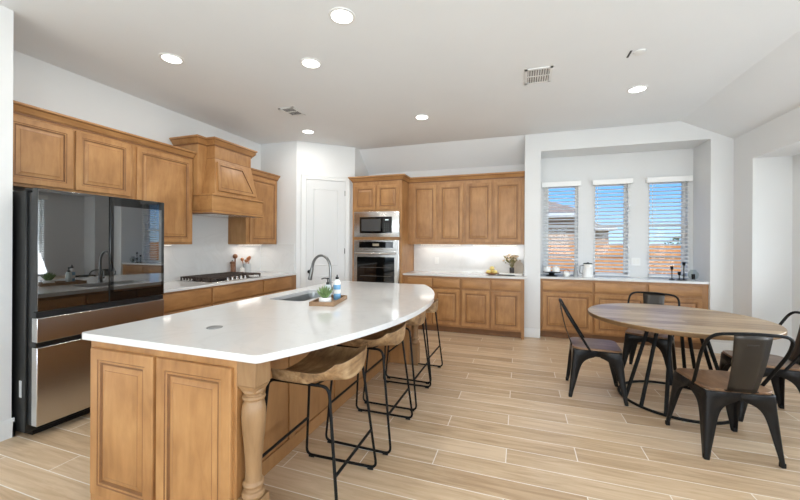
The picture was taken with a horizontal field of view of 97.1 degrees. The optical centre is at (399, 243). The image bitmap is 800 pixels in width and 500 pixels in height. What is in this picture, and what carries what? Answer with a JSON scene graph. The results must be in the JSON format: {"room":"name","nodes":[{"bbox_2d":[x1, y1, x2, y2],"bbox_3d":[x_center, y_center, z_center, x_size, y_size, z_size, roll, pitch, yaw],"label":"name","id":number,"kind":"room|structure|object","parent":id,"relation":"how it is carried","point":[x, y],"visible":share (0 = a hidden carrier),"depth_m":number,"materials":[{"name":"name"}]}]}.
{"room":"kitchen","nodes":[
{"label":"kitchen","id":0,"kind":"room"},
{"bbox_2d":[13,50,260,281],"bbox_3d":[-2.951,-0.141,4.367,0.120,3.050,3.370,0,0,19],"label":"wall","id":1,"kind":"structure","parent":0,"point":[36,82],"depth_m":3.67,"materials":[{"name":"paint"}]},
{"bbox_2d":[13,113,131,198],"bbox_3d":[-3.083,-0.746,3.222,0.359,0.580,1.014,0,0,19],"label":"upper cabinet","id":2,"kind":"object","parent":1,"relation":"attached to","point":[46,155],"visible":0.84,"depth_m":3.11,"materials":[{"name":"brown wood"}]},
{"bbox_2d":[13,100,196,158],"bbox_3d":[-2.945,-1.073,3.532,0.380,0.085,1.760,0,0,19],"label":"crown molding","id":3,"kind":"structure","parent":2,"relation":"attached to","point":[20,108],"depth_m":3.29,"materials":[{"name":"brown wood"}]},
{"bbox_2d":[132,144,192,243],"bbox_3d":[-2.806,-0.512,4.039,0.359,1.045,0.709,0,0,19],"label":"upper cabinet","id":4,"kind":"object","parent":1,"relation":"attached to","point":[157,176],"visible":0.67,"depth_m":4.01,"materials":[{"name":"brown wood"}]},
{"bbox_2d":[169,134,262,217],"bbox_3d":[-2.402,-0.837,4.747,0.641,0.944,0.994,0,0,19],"label":"range hood","id":5,"kind":"object","parent":1,"relation":"attached to","point":[223,183],"visible":0.94,"depth_m":4.43,"materials":[{"name":"brown wood"}]},
{"bbox_2d":[228,175,276,243],"bbox_3d":[-2.294,-0.509,5.545,0.359,1.045,0.691,0,0,19],"label":"upper cabinet","id":6,"kind":"object","parent":1,"relation":"attached to","point":[263,230],"visible":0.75,"depth_m":5.45,"materials":[{"name":"brown wood"}]},
{"bbox_2d":[251,168,279,180],"bbox_3d":[-2.262,-1.069,5.541,0.380,0.085,0.703,0,0,19],"label":"crown molding","id":7,"kind":"structure","parent":6,"relation":"attached to","point":[256,172],"depth_m":5.50,"materials":[{"name":"brown wood"}]},
{"bbox_2d":[0,5,294,421],"bbox_3d":[-3.699,-0.144,1.083,0.818,3.050,10.070,0,0,19],"label":"wall","id":8,"kind":"structure","parent":0,"point":[6,15],"depth_m":2.52,"materials":[{"name":"paint"}]},
{"bbox_2d":[0,417,14,441],"bbox_3d":[-3.820,1.312,-0.545,0.014,0.135,6.514,0,0,19],"label":"baseboard","id":9,"kind":"structure","parent":8,"relation":"attached to","point":[6,426],"depth_m":2.49,"materials":[{"name":"white paint"}]},
{"bbox_2d":[12,418,14,436],"bbox_3d":[-3.038,1.317,2.622,0.572,0.135,0.014,0,0,19],"label":"baseboard","id":10,"kind":"structure","parent":8,"relation":"attached to","point":[13,421],"depth_m":2.53,"materials":[{"name":"white paint"}]},
{"bbox_2d":[261,141,368,288],"bbox_3d":[-1.505,-0.133,6.384,1.560,3.050,1.380,0,0,19],"label":"wall","id":11,"kind":"structure","parent":0,"point":[288,160],"depth_m":5.81,"materials":[{"name":"paint"}]},
{"bbox_2d":[306,179,344,286],"bbox_3d":[-1.226,0.169,5.866,0.647,2.430,0.068,0,0,-22],"label":"door","id":12,"kind":"structure","parent":11,"relation":"in","point":[325,200],"depth_m":5.88,"materials":[{"name":"white paint"}]},
{"bbox_2d":[301,174,349,287],"bbox_3d":[-1.237,0.132,5.884,0.806,2.523,0.027,0,0,-22],"label":"trim","id":13,"kind":"structure","parent":11,"relation":"attached to","point":[304,177],"depth_m":5.83,"materials":[{"name":"white paint"}]},
{"bbox_2d":[0,0,799,149],"bbox_3d":[-1.044,-1.706,0.601,6.420,0.100,10.860,0,0,19],"label":"ceiling","id":14,"kind":"structure","parent":0,"point":[462,65],"depth_m":3.12,"materials":[{"name":"paint"}]},
{"bbox_2d":[159,53,184,64],"bbox_3d":[-2.050,-1.657,3.171,0.196,0.008,0.196,0,0,19],"label":"recessed light","id":15,"kind":"object","parent":14,"relation":"in","point":[167,57],"visible":1,"depth_m":3.16,"materials":[{"name":"white paint"}]},
{"bbox_2d":[278,106,305,115],"bbox_3d":[-1.353,-1.653,4.429,0.210,0.008,0.270,0,0,19],"label":"ceiling vent","id":16,"kind":"object","parent":14,"relation":"in","point":[292,111],"visible":1,"depth_m":4.42,"materials":[{"name":"white metal"}]},
{"bbox_2d":[301,129,314,133],"bbox_3d":[-1.361,-1.653,5.229,0.196,0.008,0.196,0,0,19],"label":"recessed light","id":17,"kind":"object","parent":14,"relation":"in","point":[306,131],"visible":1,"depth_m":5.21,"materials":[{"name":"white paint"}]},
{"bbox_2d":[300,57,321,68],"bbox_3d":[-0.816,-1.650,3.238,0.196,0.008,0.196,0,0,19],"label":"recessed light","id":18,"kind":"object","parent":14,"relation":"in","point":[312,63],"visible":1,"depth_m":3.23,"materials":[{"name":"white paint"}]},
{"bbox_2d":[328,7,354,24],"bbox_3d":[-0.422,-1.648,2.565,0.196,0.008,0.196,0,0,19],"label":"recessed light","id":19,"kind":"object","parent":14,"relation":"in","point":[338,15],"visible":1,"depth_m":2.55,"materials":[{"name":"white paint"}]},
{"bbox_2d":[415,114,428,119],"bbox_3d":[0.286,-1.645,4.604,0.196,0.008,0.196,0,0,19],"label":"recessed light","id":20,"kind":"object","parent":14,"relation":"in","point":[420,116],"visible":1,"depth_m":4.61,"materials":[{"name":"white paint"}]},
{"bbox_2d":[525,66,553,84],"bbox_3d":[1.352,-1.639,3.454,0.249,0.008,0.325,0,0,19],"label":"ceiling vent","id":21,"kind":"object","parent":14,"relation":"in","point":[542,74],"visible":1,"depth_m":3.44,"materials":[{"name":"white metal"}]},
{"bbox_2d":[626,49,646,57],"bbox_3d":[2.042,-1.632,3.037,0.135,0.014,0.120,0,0,19],"label":"ceiling sensor","id":22,"kind":"object","parent":14,"relation":"attached to","point":[639,52],"visible":1,"depth_m":3.01,"materials":[{"name":"white paint"}]},
{"bbox_2d":[627,85,648,92],"bbox_3d":[2.516,-1.633,3.742,0.196,0.008,0.196,0,0,19],"label":"recessed light","id":23,"kind":"object","parent":14,"relation":"in","point":[636,89],"visible":1,"depth_m":3.74,"materials":[{"name":"white paint"}]},
{"bbox_2d":[0,329,799,499],"bbox_3d":[-0.383,1.458,0.761,7.800,0.120,11.800,0,0,19],"label":"floor","id":24,"kind":"structure","parent":0,"point":[498,420],"depth_m":2.46,"materials":[{"name":"brown wood"}]},
{"bbox_2d":[11,188,163,434],"bbox_3d":[-2.808,0.493,3.054,0.882,1.785,0.932,0,0,19],"label":"refrigerator","id":25,"kind":"object","parent":24,"relation":"on","point":[81,262],"visible":0.84,"depth_m":2.66,"materials":[{"name":"grey metal"}]},
{"bbox_2d":[162,287,210,315],"bbox_3d":[-2.658,0.944,3.915,0.734,0.885,0.704,0,0,19],"label":"base cabinet","id":26,"kind":"object","parent":24,"relation":"on","point":[192,299],"visible":0.17,"depth_m":3.81,"materials":[{"name":"brown wood"}]},
{"bbox_2d":[164,272,296,292],"bbox_3d":[-2.385,0.487,4.685,0.727,0.030,2.377,0,0,19],"label":"countertop","id":27,"kind":"structure","parent":26,"relation":"on","point":[169,286],"depth_m":4.25,"materials":[{"name":"white stone"}]},
{"bbox_2d":[180,272,261,282],"bbox_3d":[-2.348,0.443,4.689,0.540,0.060,0.870,0,0,19],"label":"gas cooktop","id":28,"kind":"object","parent":27,"relation":"in","point":[225,276],"visible":1,"depth_m":4.52,"materials":[{"name":"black metal"}]},
{"bbox_2d":[230,260,234,271],"bbox_3d":[-2.494,0.359,5.252,0.074,0.225,0.074,0,0,19],"label":"pepper mill","id":29,"kind":"object","parent":27,"relation":"on","point":[232,262],"visible":0.82,"depth_m":5.23,"materials":[{"name":"brown wood"}]},
{"bbox_2d":[232,254,237,271],"bbox_3d":[-2.498,0.314,5.348,0.100,0.314,0.100,0,0,19],"label":"pepper mill","id":30,"kind":"object","parent":27,"relation":"on","point":[234,256],"visible":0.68,"depth_m":5.34,"materials":[{"name":"brown wood"}]},
{"bbox_2d":[243,263,250,271],"bbox_3d":[-2.387,0.392,5.506,0.124,0.160,0.124,0,0,19],"label":"utensil crock","id":31,"kind":"object","parent":27,"relation":"on","point":[247,267],"visible":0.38,"depth_m":5.45,"materials":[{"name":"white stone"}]},
{"bbox_2d":[211,280,262,305],"bbox_3d":[-2.404,0.945,4.663,0.734,0.885,0.874,0,0,19],"label":"base cabinet","id":32,"kind":"object","parent":24,"relation":"on","point":[221,294],"visible":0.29,"depth_m":4.48,"materials":[{"name":"brown wood"}]},
{"bbox_2d":[90,325,419,499],"bbox_3d":[-0.728,0.956,3.020,1.112,0.880,2.753,0,0,19],"label":"kitchen island","id":33,"kind":"object","parent":24,"relation":"on","point":[165,425],"visible":0.64,"depth_m":1.74,"materials":[{"name":"brown wood"}]},
{"bbox_2d":[82,281,434,363],"bbox_3d":[-0.532,0.500,2.974,1.527,0.035,2.820,0,0,19],"label":"island countertop","id":34,"kind":"structure","parent":33,"relation":"on","point":[265,328],"depth_m":2.10,"materials":[{"name":"white stone"}]},
{"bbox_2d":[206,325,222,328],"bbox_3d":[-1.056,0.477,2.011,0.084,0.004,0.084,0,0,19],"label":"outlet","id":35,"kind":"object","parent":34,"relation":"on","point":[214,326],"visible":1,"depth_m":2.00,"materials":[{"name":"grey metal"}]},
{"bbox_2d":[282,293,320,300],"bbox_3d":[-0.869,0.608,3.294,0.380,0.184,0.700,0,0,19],"label":"sink","id":36,"kind":"object","parent":34,"relation":"in","point":[305,297],"visible":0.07,"depth_m":3.57,"materials":[{"name":"silver metal"}]},
{"bbox_2d":[308,254,333,294],"bbox_3d":[-0.730,0.290,3.275,0.263,0.382,0.088,0,0,19],"label":"kitchen faucet","id":37,"kind":"object","parent":34,"relation":"on","point":[319,255],"visible":0.79,"depth_m":3.24,"materials":[{"name":"silver metal"}]},
{"bbox_2d":[309,295,346,306],"bbox_3d":[-0.580,0.466,2.895,0.196,0.032,0.390,0,0,7],"label":"serving tray","id":38,"kind":"object","parent":34,"relation":"on","point":[315,302],"visible":0.77,"depth_m":2.71,"materials":[{"name":"brown wood"}]},
{"bbox_2d":[317,286,332,301],"bbox_3d":[-0.595,0.402,2.789,0.131,0.142,0.130,0,0,19],"label":"potted succulent","id":39,"kind":"object","parent":38,"relation":"on","point":[324,293],"visible":0.91,"depth_m":2.77,"materials":[{"name":"green plant"}]},
{"bbox_2d":[319,296,331,301],"bbox_3d":[-0.592,0.449,2.791,0.100,0.048,0.100,0,0,19],"label":"pot","id":40,"kind":"object","parent":38,"relation":"on","point":[323,298],"depth_m":2.76,"materials":[{"name":"white ceramic"}]},
{"bbox_2d":[321,278,330,296],"bbox_3d":[-0.616,0.379,2.957,0.080,0.187,0.056,0,0,19],"label":"soap dispenser","id":41,"kind":"object","parent":38,"relation":"on","point":[328,285],"visible":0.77,"depth_m":2.94,"materials":[{"name":"grey"}]},
{"bbox_2d":[334,275,340,299],"bbox_3d":[-0.532,0.369,2.990,0.060,0.208,0.060,0,0,19],"label":"dish soap bottle","id":42,"kind":"object","parent":38,"relation":"on","point":[337,284],"visible":0.96,"depth_m":2.97,"materials":[{"name":"white plastic"}]},
{"bbox_2d":[263,275,295,295],"bbox_3d":[-2.136,0.946,5.450,0.734,0.885,0.787,0,0,19],"label":"base cabinet","id":43,"kind":"object","parent":24,"relation":"on","point":[279,284],"visible":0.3,"depth_m":5.28,"materials":[{"name":"brown wood"}]},
{"bbox_2d":[262,343,376,499],"bbox_3d":[-0.453,1.001,2.011,0.498,0.794,0.516,0,0,18],"label":"bar stool","id":44,"kind":"object","parent":24,"relation":"on","point":[321,365],"visible":0.98,"depth_m":1.97,"materials":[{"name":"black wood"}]},
{"bbox_2d":[325,321,412,454],"bbox_3d":[-0.210,1.002,2.636,0.498,0.794,0.516,0,0,19],"label":"bar stool","id":45,"kind":"object","parent":24,"relation":"on","point":[394,335],"visible":0.67,"depth_m":2.48,"materials":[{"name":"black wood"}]},
{"bbox_2d":[352,180,413,282],"bbox_3d":[-0.281,0.189,6.157,0.877,2.420,0.719,0,0,19],"label":"tall cabinet","id":46,"kind":"object","parent":24,"relation":"on","point":[378,196],"visible":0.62,"depth_m":5.83,"materials":[{"name":"brown wood"}]},
{"bbox_2d":[354,240,399,282],"bbox_3d":[-0.334,0.341,6.002,0.803,0.795,0.549,0,0,19],"label":"wall oven","id":47,"kind":"object","parent":46,"relation":"in","point":[374,260],"visible":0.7,"depth_m":5.78,"materials":[{"name":"silver metal"}]},
{"bbox_2d":[354,211,399,236],"bbox_3d":[-0.338,-0.314,5.981,0.803,0.420,0.393,0,0,19],"label":"microwave","id":48,"kind":"object","parent":46,"relation":"in","point":[381,223],"visible":0.98,"depth_m":5.80,"materials":[{"name":"silver metal"}]},
{"bbox_2d":[348,171,524,183],"bbox_3d":[0.575,-1.062,5.842,2.811,0.090,0.752,0,0,19],"label":"crown molding","id":49,"kind":"structure","parent":46,"relation":"attached to","point":[517,174],"depth_m":5.73,"materials":[{"name":"brown wood"}]},
{"bbox_2d":[363,310,430,411],"bbox_3d":[-0.012,1.003,3.245,0.498,0.794,0.516,0,0,19],"label":"bar stool","id":50,"kind":"object","parent":24,"relation":"on","point":[419,319],"visible":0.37,"depth_m":3.09,"materials":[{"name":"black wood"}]},
{"bbox_2d":[385,298,442,383],"bbox_3d":[0.166,1.004,3.818,0.498,0.794,0.516,0,0,20],"label":"bar stool","id":51,"kind":"object","parent":24,"relation":"on","point":[433,308],"visible":0.34,"depth_m":3.67,"materials":[{"name":"black metal"}]},
{"bbox_2d":[403,275,460,332],"bbox_3d":[0.591,0.961,5.904,0.941,0.885,0.634,0,0,19],"label":"base cabinet","id":52,"kind":"object","parent":24,"relation":"on","point":[447,290],"visible":0.59,"depth_m":5.55,"materials":[{"name":"brown wood"}]},
{"bbox_2d":[461,277,523,339],"bbox_3d":[1.477,0.965,5.603,0.928,0.885,0.634,0,0,19],"label":"base cabinet","id":53,"kind":"object","parent":24,"relation":"on","point":[489,306],"visible":1,"depth_m":5.31,"materials":[{"name":"brown wood"}]},
{"bbox_2d":[403,270,526,278],"bbox_3d":[1.047,0.505,5.739,1.907,0.030,0.632,0,0,19],"label":"countertop","id":54,"kind":"structure","parent":53,"relation":"on","point":[417,273],"depth_m":5.57,"materials":[{"name":"white stone"}]},
{"bbox_2d":[499,272,521,274],"bbox_3d":[1.751,0.483,5.593,0.340,0.022,0.200,0,0,19],"label":"cutting board","id":55,"kind":"object","parent":54,"relation":"on","point":[500,272],"visible":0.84,"depth_m":5.53,"materials":[{"name":"white stone"}]},
{"bbox_2d":[502,254,518,272],"bbox_3d":[1.761,0.318,5.628,0.253,0.306,0.156,0,0,19],"label":"flower vase","id":56,"kind":"object","parent":55,"relation":"on","point":[508,255],"visible":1,"depth_m":5.61,"materials":[{"name":"brown glass"}]},
{"bbox_2d":[513,257,518,272],"bbox_3d":[1.864,0.355,5.714,0.125,0.283,0.060,0,0,19],"label":"leaning board","id":57,"kind":"object","parent":54,"relation":"on","point":[517,261],"visible":0.24,"depth_m":5.70,"materials":[{"name":"brown wood"}]},
{"bbox_2d":[516,260,522,273],"bbox_3d":[1.921,0.380,5.664,0.105,0.234,0.052,0,0,19],"label":"leaning board","id":58,"kind":"object","parent":54,"relation":"on","point":[519,266],"visible":0.93,"depth_m":5.66,"materials":[{"name":"beige wood"}]},
{"bbox_2d":[524,134,540,328],"bbox_3d":[2.089,-0.154,5.590,0.225,3.130,0.610,0,0,19],"label":"wall pier","id":59,"kind":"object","parent":24,"relation":"on","point":[532,220],"visible":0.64,"depth_m":5.30,"materials":[{"name":"paint"}]},
{"bbox_2d":[524,328,539,337],"bbox_3d":[1.980,1.343,5.295,0.225,0.135,0.014,0,0,19],"label":"baseboard","id":60,"kind":"object","parent":59,"relation":"attached to","point":[528,332],"visible":1,"depth_m":5.29,"materials":[{"name":"white paint"}]},
{"bbox_2d":[540,278,592,338],"bbox_3d":[2.511,0.971,5.391,0.709,0.885,0.469,0,0,19],"label":"base cabinet","id":61,"kind":"object","parent":24,"relation":"on","point":[577,295],"visible":0.85,"depth_m":5.18,"materials":[{"name":"brown wood"}]},
{"bbox_2d":[540,274,708,283],"bbox_3d":[3.150,0.516,5.173,2.058,0.030,0.474,0,0,19],"label":"countertop","id":62,"kind":"structure","parent":61,"relation":"on","point":[542,276],"depth_m":5.03,"materials":[{"name":"white stone"}]},
{"bbox_2d":[543,271,560,275],"bbox_3d":[2.319,0.466,5.400,0.250,0.062,0.250,0,0,19],"label":"stand","id":63,"kind":"object","parent":62,"relation":"on","point":[551,273],"visible":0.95,"depth_m":5.35,"materials":[{"name":"black metal"}]},
{"bbox_2d":[544,266,550,271],"bbox_3d":[2.261,0.389,5.420,0.106,0.090,0.106,0,0,19],"label":"canister","id":64,"kind":"object","parent":63,"relation":"on","point":[546,269],"visible":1,"depth_m":5.38,"materials":[{"name":"white ceramic"}]},
{"bbox_2d":[552,266,559,271],"bbox_3d":[2.378,0.390,5.380,0.106,0.090,0.106,0,0,19],"label":"canister","id":65,"kind":"object","parent":63,"relation":"on","point":[554,269],"visible":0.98,"depth_m":5.34,"materials":[{"name":"white ceramic"}]},
{"bbox_2d":[563,269,572,276],"bbox_3d":[2.516,0.442,5.317,0.104,0.112,0.122,0,0,-36],"label":"teapot","id":66,"kind":"object","parent":62,"relation":"on","point":[566,274],"visible":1,"depth_m":5.29,"materials":[{"name":"white ceramic"}]},
{"bbox_2d":[563,271,569,276],"bbox_3d":[2.510,0.455,5.325,0.104,0.085,0.104,0,0,19],"label":"cup","id":67,"kind":"object","parent":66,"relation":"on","point":[566,274],"depth_m":5.29,"materials":[{"name":"white ceramic"}]},
{"bbox_2d":[573,262,577,276],"bbox_3d":[2.632,0.391,5.294,0.068,0.215,0.068,0,0,19],"label":"ornament","id":68,"kind":"object","parent":62,"relation":"on","point":[575,274],"visible":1,"depth_m":5.28,"materials":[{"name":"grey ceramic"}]},
{"bbox_2d":[579,262,593,277],"bbox_3d":[2.785,0.390,5.242,0.168,0.219,0.167,0,0,-26],"label":"electric kettle","id":69,"kind":"object","parent":62,"relation":"on","point":[587,271],"visible":1,"depth_m":5.19,"materials":[{"name":"white plastic"}]},
{"bbox_2d":[681,262,685,279],"bbox_3d":[3.921,0.383,4.877,0.068,0.245,0.068,0,0,19],"label":"candlestick","id":70,"kind":"object","parent":62,"relation":"on","point":[683,263],"visible":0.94,"depth_m":4.88,"materials":[{"name":"black metal"}]},
{"bbox_2d":[559,298,628,405],"bbox_3d":[1.813,0.981,3.371,0.546,0.858,0.492,0,0,22],"label":"dining chair","id":71,"kind":"object","parent":24,"relation":"on","point":[581,348],"visible":0.99,"depth_m":3.23,"materials":[{"name":"metal"}]},
{"bbox_2d":[592,280,646,344],"bbox_3d":[3.160,0.974,5.171,0.659,0.885,0.469,0,0,19],"label":"base cabinet","id":72,"kind":"object","parent":24,"relation":"on","point":[604,292],"visible":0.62,"depth_m":4.99,"materials":[{"name":"brown wood"}]},
{"bbox_2d":[622,291,679,382],"bbox_3d":[2.733,0.986,3.859,0.492,0.858,0.546,0,0,43],"label":"dining chair","id":73,"kind":"object","parent":24,"relation":"on","point":[632,337],"visible":0.59,"depth_m":3.80,"materials":[{"name":"metal"}]},
{"bbox_2d":[645,282,707,348],"bbox_3d":[3.797,0.977,4.955,0.685,0.885,0.469,0,0,19],"label":"base cabinet","id":74,"kind":"object","parent":24,"relation":"on","point":[689,295],"visible":0.35,"depth_m":4.72,"materials":[{"name":"brown wood"}]},
{"bbox_2d":[588,303,787,424],"bbox_3d":[2.461,1.033,3.170,1.370,0.760,1.370,0,0,19],"label":"dining table","id":75,"kind":"object","parent":24,"relation":"on","point":[689,322],"visible":0.82,"depth_m":3.04,"materials":[{"name":"brown wood"}]},
{"bbox_2d":[693,131,733,351],"bbox_3d":[4.487,-0.141,4.775,0.720,3.130,0.610,0,0,19],"label":"wall pier","id":76,"kind":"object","parent":24,"relation":"on","point":[713,160],"visible":0.21,"depth_m":4.59,"materials":[{"name":"paint"}]},
{"bbox_2d":[712,342,731,353],"bbox_3d":[4.160,1.354,4.554,0.220,0.135,0.014,0,0,19],"label":"baseboard","id":77,"kind":"object","parent":76,"relation":"attached to","point":[717,347],"visible":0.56,"depth_m":4.55,"materials":[{"name":"white paint"}]},
{"bbox_2d":[665,332,794,468],"bbox_3d":[2.247,0.983,2.447,0.492,0.858,0.546,0,0,12],"label":"dining chair","id":78,"kind":"object","parent":24,"relation":"on","point":[751,351],"visible":1,"depth_m":2.29,"materials":[{"name":"metal"}]},
{"bbox_2d":[719,311,799,421],"bbox_3d":[3.033,0.987,2.915,0.546,0.858,0.492,0,0,23],"label":"dining chair","id":79,"kind":"object","parent":24,"relation":"on","point":[790,371],"visible":0.55,"depth_m":2.89,"materials":[{"name":"metal"}]},
{"bbox_2d":[359,135,524,173],"bbox_3d":[0.655,-1.522,5.990,2.770,0.450,0.440,0,0,19],"label":"ceiling","id":80,"kind":"structure","parent":0,"point":[509,150],"depth_m":5.94,"materials":[{"name":"paint"}]},
{"bbox_2d":[369,164,524,273],"bbox_3d":[0.734,-0.046,6.251,2.765,2.900,0.132,0,0,19],"label":"wall","id":81,"kind":"structure","parent":0,"point":[463,257],"depth_m":6.05,"materials":[{"name":"white paint"}]},
{"bbox_2d":[408,181,464,243],"bbox_3d":[0.645,-0.502,6.026,0.951,1.030,0.374,0,0,19],"label":"upper cabinet","id":82,"kind":"object","parent":81,"relation":"attached to","point":[435,209],"visible":0.91,"depth_m":5.85,"materials":[{"name":"brown wood"}]},
{"bbox_2d":[420,244,460,244],"bbox_3d":[0.694,0.022,6.080,0.700,0.014,0.030,0,0,19],"label":"light","id":83,"kind":"object","parent":82,"relation":"attached to","point":[420,244],"visible":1,"depth_m":6.06,"materials":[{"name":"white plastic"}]},
{"bbox_2d":[464,178,524,244],"bbox_3d":[1.531,-0.497,5.725,0.918,1.030,0.374,0,0,19],"label":"upper cabinet","id":84,"kind":"object","parent":81,"relation":"attached to","point":[494,209],"visible":0.97,"depth_m":5.54,"materials":[{"name":"brown wood"}]},
{"bbox_2d":[540,148,692,278],"bbox_3d":[3.248,0.022,5.455,2.060,2.790,0.120,0,0,19],"label":"wall","id":85,"kind":"structure","parent":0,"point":[639,166],"depth_m":5.32,"materials":[{"name":"paint"}]},
{"bbox_2d":[541,181,580,273],"bbox_3d":[2.542,-0.244,5.587,0.565,1.456,0.084,0,0,19],"label":"window blind","id":86,"kind":"object","parent":85,"relation":"attached to","point":[564,183],"visible":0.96,"depth_m":5.58,"materials":[{"name":"white plastic"}]},
{"bbox_2d":[546,186,577,272],"bbox_3d":[2.604,-0.231,5.698,0.460,1.430,0.055,0,0,19],"label":"window","id":87,"kind":"structure","parent":85,"relation":"attached to","point":[575,217],"depth_m":5.65,"materials":[{"name":"white plastic"}]},
{"bbox_2d":[593,184,626,274],"bbox_3d":[3.248,-0.228,5.479,0.460,1.430,0.055,0,0,19],"label":"window","id":88,"kind":"structure","parent":85,"relation":"attached to","point":[624,190],"depth_m":5.43,"materials":[{"name":"white plastic"}]},
{"bbox_2d":[592,178,632,275],"bbox_3d":[3.214,-0.240,5.358,0.535,1.456,0.084,0,0,19],"label":"window blind","id":89,"kind":"object","parent":85,"relation":"attached to","point":[628,181],"visible":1,"depth_m":5.35,"materials":[{"name":"white plastic"}]},
{"bbox_2d":[631,258,639,265],"bbox_3d":[3.534,0.274,5.290,0.116,0.116,0.008,0,0,19],"label":"outlet plate","id":90,"kind":"object","parent":85,"relation":"attached to","point":[634,261],"visible":1,"depth_m":5.29,"materials":[{"name":"white plastic"}]},
{"bbox_2d":[648,181,685,275],"bbox_3d":[3.939,-0.224,5.244,0.480,1.430,0.055,0,0,19],"label":"window","id":91,"kind":"structure","parent":85,"relation":"attached to","point":[682,184],"depth_m":5.19,"materials":[{"name":"white plastic"}]},
{"bbox_2d":[646,175,692,277],"bbox_3d":[3.898,-0.237,5.125,0.550,1.456,0.084,0,0,19],"label":"window blind","id":92,"kind":"object","parent":85,"relation":"attached to","point":[670,178],"visible":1,"depth_m":5.12,"materials":[{"name":"white plastic"}]},
{"bbox_2d":[541,121,710,158],"bbox_3d":[3.178,-1.541,5.223,2.060,0.345,0.610,0,0,19],"label":"wall header","id":93,"kind":"structure","parent":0,"point":[677,135],"depth_m":4.99,"materials":[{"name":"paint"}]},
{"bbox_2d":[681,30,799,138],"bbox_3d":[2.274,-1.539,-0.527,0.590,0.398,10.860,0,0,19],"label":"ceiling","id":94,"kind":"structure","parent":0,"point":[768,90],"depth_m":3.60,"materials":[{"name":"paint"}]},
{"bbox_2d":[733,107,799,354],"bbox_3d":[3.679,-0.031,2.214,0.360,2.900,4.760,0,0,19],"label":"wall","id":95,"kind":"structure","parent":0,"point":[763,155],"depth_m":4.11,"materials":[{"name":"paint"}]},
{"bbox_2d":[792,154,799,339],"bbox_3d":[3.906,-0.030,2.137,0.120,2.900,4.760,0,0,19],"label":"wall","id":96,"kind":"structure","parent":0,"point":[796,158],"depth_m":3.98,"materials":[{"name":"paint"}]},
{"label":"outside","id":97,"kind":"structure","parent":0,"visible":0},
{"bbox_3d":[8.794,1.946,18.131,85.000,0.200,80.000,0,0,19],"label":"ground","id":98,"kind":"structure","parent":97,"visible":0},
{"bbox_2d":[548,201,574,246],"bbox_3d":[3.921,-0.980,21.895,12.320,5.600,11.020,0,0,19],"label":"house","id":99,"kind":"structure","parent":98,"relation":"on","point":[549,207],"depth_m":15.53,"materials":[{"name":"beige brick"}]},
{"bbox_2d":[595,223,617,246],"bbox_3d":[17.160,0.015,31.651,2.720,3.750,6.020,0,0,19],"label":"house","id":100,"kind":"structure","parent":98,"relation":"on","point":[596,235],"depth_m":29.12,"materials":[{"name":"beige brick"}]},
{"bbox_2d":[548,243,680,273],"bbox_3d":[6.853,0.922,9.276,13.015,1.828,0.060,0,0,19],"label":"fence","id":101,"kind":"object","parent":98,"relation":"on","point":[601,246],"visible":0.09,"depth_m":9.63,"materials":[{"name":"brown wood"}]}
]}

